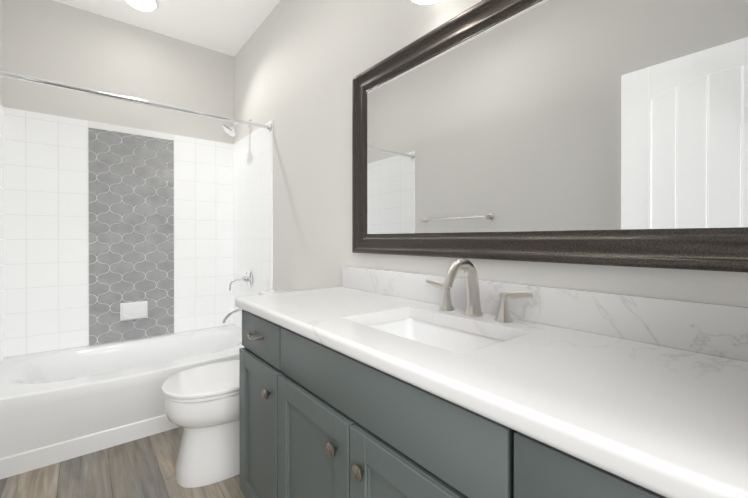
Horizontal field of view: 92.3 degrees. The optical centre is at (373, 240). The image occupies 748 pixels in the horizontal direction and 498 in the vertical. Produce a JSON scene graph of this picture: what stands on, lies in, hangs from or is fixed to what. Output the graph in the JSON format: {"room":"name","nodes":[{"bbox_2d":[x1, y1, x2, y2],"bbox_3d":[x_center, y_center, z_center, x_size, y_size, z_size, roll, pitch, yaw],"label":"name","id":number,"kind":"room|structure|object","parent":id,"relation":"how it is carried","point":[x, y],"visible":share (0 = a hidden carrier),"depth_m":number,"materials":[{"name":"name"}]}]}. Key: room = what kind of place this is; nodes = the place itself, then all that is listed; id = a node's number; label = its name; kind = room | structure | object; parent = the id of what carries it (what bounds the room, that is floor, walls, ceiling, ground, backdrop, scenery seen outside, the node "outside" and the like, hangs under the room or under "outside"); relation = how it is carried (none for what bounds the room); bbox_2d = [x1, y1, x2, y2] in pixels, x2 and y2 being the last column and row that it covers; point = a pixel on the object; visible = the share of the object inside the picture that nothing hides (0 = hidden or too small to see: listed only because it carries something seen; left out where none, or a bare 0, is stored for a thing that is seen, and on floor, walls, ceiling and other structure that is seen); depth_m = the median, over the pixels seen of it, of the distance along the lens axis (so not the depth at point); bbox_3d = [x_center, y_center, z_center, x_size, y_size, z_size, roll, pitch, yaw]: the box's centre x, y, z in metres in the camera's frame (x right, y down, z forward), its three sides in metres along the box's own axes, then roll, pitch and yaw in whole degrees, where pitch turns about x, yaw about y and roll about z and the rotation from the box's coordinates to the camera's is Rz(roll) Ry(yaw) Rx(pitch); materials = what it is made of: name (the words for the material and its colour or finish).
{"room":"bathroom","nodes":[
{"label":"bathroom","id":0,"kind":"room"},
{"bbox_2d":[0,0,1,103],"bbox_3d":[-1.265,-0.231,0.874,0.100,2.610,3.443,0,0,-39],"label":"wall","id":1,"kind":"structure","parent":0,"point":[0,58],"depth_m":2.14,"materials":[{"name":"grey paint"}]},
{"bbox_2d":[0,102,3,362],"bbox_3d":[-1.988,0.134,1.860,0.008,1.872,0.785,0,0,-39],"label":"wall tile","id":2,"kind":"structure","parent":1,"relation":"attached to","point":[1,240],"depth_m":2.11,"materials":[{"name":"white tile"}]},
{"bbox_2d":[1,0,233,357],"bbox_3d":[-1.740,-0.238,2.636,1.570,2.610,0.100,0,0,-39],"label":"wall","id":3,"kind":"structure","parent":0,"point":[52,40],"depth_m":2.49,"materials":[{"name":"grey paint"}]},
{"bbox_2d":[3,107,88,356],"bbox_3d":[-2.082,-0.049,2.293,0.407,1.510,0.008,0,0,-39],"label":"wall tile","id":4,"kind":"structure","parent":3,"relation":"attached to","point":[46,290],"depth_m":2.28,"materials":[{"name":"white tile"}]},
{"bbox_2d":[88,121,173,344],"bbox_3d":[-1.720,-0.050,2.575,0.510,1.510,0.006,0,0,-39],"label":"wall tile","id":5,"kind":"structure","parent":3,"relation":"attached to","point":[130,214],"depth_m":2.56,"materials":[{"name":"grey tile"}]},
{"bbox_2d":[120,301,147,320],"bbox_3d":[-1.699,0.503,2.551,0.165,0.125,0.064,0,0,-39],"label":"soap dish","id":6,"kind":"object","parent":5,"relation":"attached to","point":[133,310],"visible":1,"depth_m":2.55,"materials":[{"name":"white ceramic"}]},
{"bbox_2d":[174,135,233,332],"bbox_3d":[-1.548,-0.050,2.723,0.963,1.510,0.008,0,0,-39],"label":"wall tile","id":7,"kind":"structure","parent":3,"relation":"attached to","point":[203,227],"depth_m":2.87,"materials":[{"name":"white tile"}]},
{"bbox_2d":[0,427,244,497],"bbox_3d":[-0.692,1.097,1.339,1.570,0.050,3.443,0,0,-39],"label":"floor","id":8,"kind":"structure","parent":0,"point":[144,467],"depth_m":1.62,"materials":[{"name":"brown wood"}]},
{"bbox_2d":[0,324,243,478],"bbox_3d":[-1.445,0.889,2.274,1.364,0.360,0.835,0,0,-39],"label":"bathtub","id":9,"kind":"object","parent":8,"relation":"on","point":[60,405],"visible":0.83,"depth_m":1.89,"materials":[{"name":"white ceramic"}]},
{"bbox_2d":[161,288,300,487],"bbox_3d":[-0.647,0.679,1.796,0.717,0.782,0.430,0,0,-39],"label":"toilet","id":10,"kind":"object","parent":8,"relation":"on","point":[202,406],"visible":0.35,"depth_m":1.58,"materials":[{"name":"white ceramic"}]},
{"bbox_2d":[236,306,682,497],"bbox_3d":[0.151,0.669,0.948,0.542,0.810,1.571,0,0,-39],"label":"bathroom vanity","id":11,"kind":"object","parent":8,"relation":"on","point":[361,382],"depth_m":0.78,"materials":[{"name":"grey paint"}]},
{"bbox_2d":[235,286,747,497],"bbox_3d":[0.155,0.244,0.956,0.523,0.038,1.580,0,0,-39],"label":"countertop","id":12,"kind":"structure","parent":11,"relation":"on","point":[670,417],"depth_m":0.58,"materials":[{"name":"white stone"}]},
{"bbox_2d":[368,318,503,354],"bbox_3d":[0.147,0.335,0.964,0.320,0.142,0.470,0,0,-39],"label":"sink","id":13,"kind":"object","parent":12,"relation":"in","point":[451,337],"depth_m":1.11,"materials":[{"name":"white ceramic"}]},
{"bbox_2d":[426,258,532,322],"bbox_3d":[0.261,0.139,1.055,0.158,0.172,0.376,0,0,-39],"label":"faucet","id":14,"kind":"object","parent":12,"relation":"on","point":[473,305],"visible":1,"depth_m":1.06,"materials":[{"name":"silver metal"}]},
{"bbox_2d":[53,0,279,56],"bbox_3d":[-0.692,-1.563,1.330,1.570,0.050,3.443,0,0,-39],"label":"ceiling","id":15,"kind":"structure","parent":0,"point":[228,27],"depth_m":2.49,"materials":[{"name":"white paint"}]},
{"bbox_2d":[125,0,158,10],"bbox_3d":[-1.493,-1.517,2.301,0.206,0.048,0.206,0,0,-39],"label":"light","id":16,"kind":"object","parent":15,"relation":"attached to","point":[147,5],"visible":1,"depth_m":2.30,"materials":[{"name":"white"}]},
{"bbox_2d":[234,0,747,306],"bbox_3d":[-0.120,-0.235,1.796,0.100,2.610,3.443,0,0,-39],"label":"wall","id":17,"kind":"structure","parent":0,"point":[299,65],"depth_m":1.84,"materials":[{"name":"grey paint"}]},
{"bbox_2d":[222,119,251,136],"bbox_3d":[-1.017,-0.841,2.661,0.207,0.149,0.112,0,0,-39],"label":"shower head","id":18,"kind":"object","parent":17,"relation":"attached to","point":[228,130],"visible":0.73,"depth_m":2.62},
{"bbox_2d":[234,120,272,328],"bbox_3d":[-0.927,0.131,2.714,0.008,1.872,0.785,0,0,-39],"label":"wall tile","id":19,"kind":"structure","parent":17,"relation":"attached to","point":[253,202],"depth_m":2.66,"materials":[{"name":"white tile"}]},
{"bbox_2d":[0,70,271,131],"bbox_3d":[-1.223,-0.755,1.992,1.353,0.052,0.052,0,0,-39],"label":"shower curtain rod","id":20,"kind":"object","parent":19,"relation":"attached to","point":[90,91],"visible":1,"depth_m":1.90,"materials":[{"name":"silver metal"}]},
{"bbox_2d":[222,308,242,322],"bbox_3d":[-1.021,0.547,2.663,0.202,0.110,0.054,0,0,-39],"label":"tub spout","id":21,"kind":"object","parent":19,"relation":"attached to","point":[230,313],"visible":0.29,"depth_m":2.63,"materials":[{"name":"silver metal"}]},
{"bbox_2d":[229,270,252,290],"bbox_3d":[-1.001,0.296,2.678,0.151,0.143,0.136,0,0,-39],"label":"tub valve","id":22,"kind":"object","parent":19,"relation":"attached to","point":[247,279],"visible":1,"depth_m":2.69,"materials":[{"name":"silver metal"}]},
{"bbox_2d":[412,0,437,3],"bbox_3d":[0.283,-0.920,1.075,0.172,0.227,0.420,0,0,-39],"label":"sconce","id":23,"kind":"object","parent":17,"relation":"attached to","point":[424,1],"visible":1,"depth_m":1.23,"materials":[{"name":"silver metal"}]},
{"bbox_2d":[352,0,747,272],"bbox_3d":[0.348,-0.340,1.104,0.037,0.795,1.390,0,0,-39],"label":"mirror","id":24,"kind":"object","parent":17,"relation":"attached to","point":[603,132],"visible":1,"depth_m":0.93,"materials":[{"name":"clear glass"}]},
{"bbox_2d":[343,266,747,361],"bbox_3d":[0.351,0.175,1.114,0.020,0.100,1.580,0,0,-39],"label":"backsplash","id":25,"kind":"structure","parent":0,"relation":"attached to","point":[708,328],"depth_m":0.86,"materials":[{"name":"white stone"}]}
]}

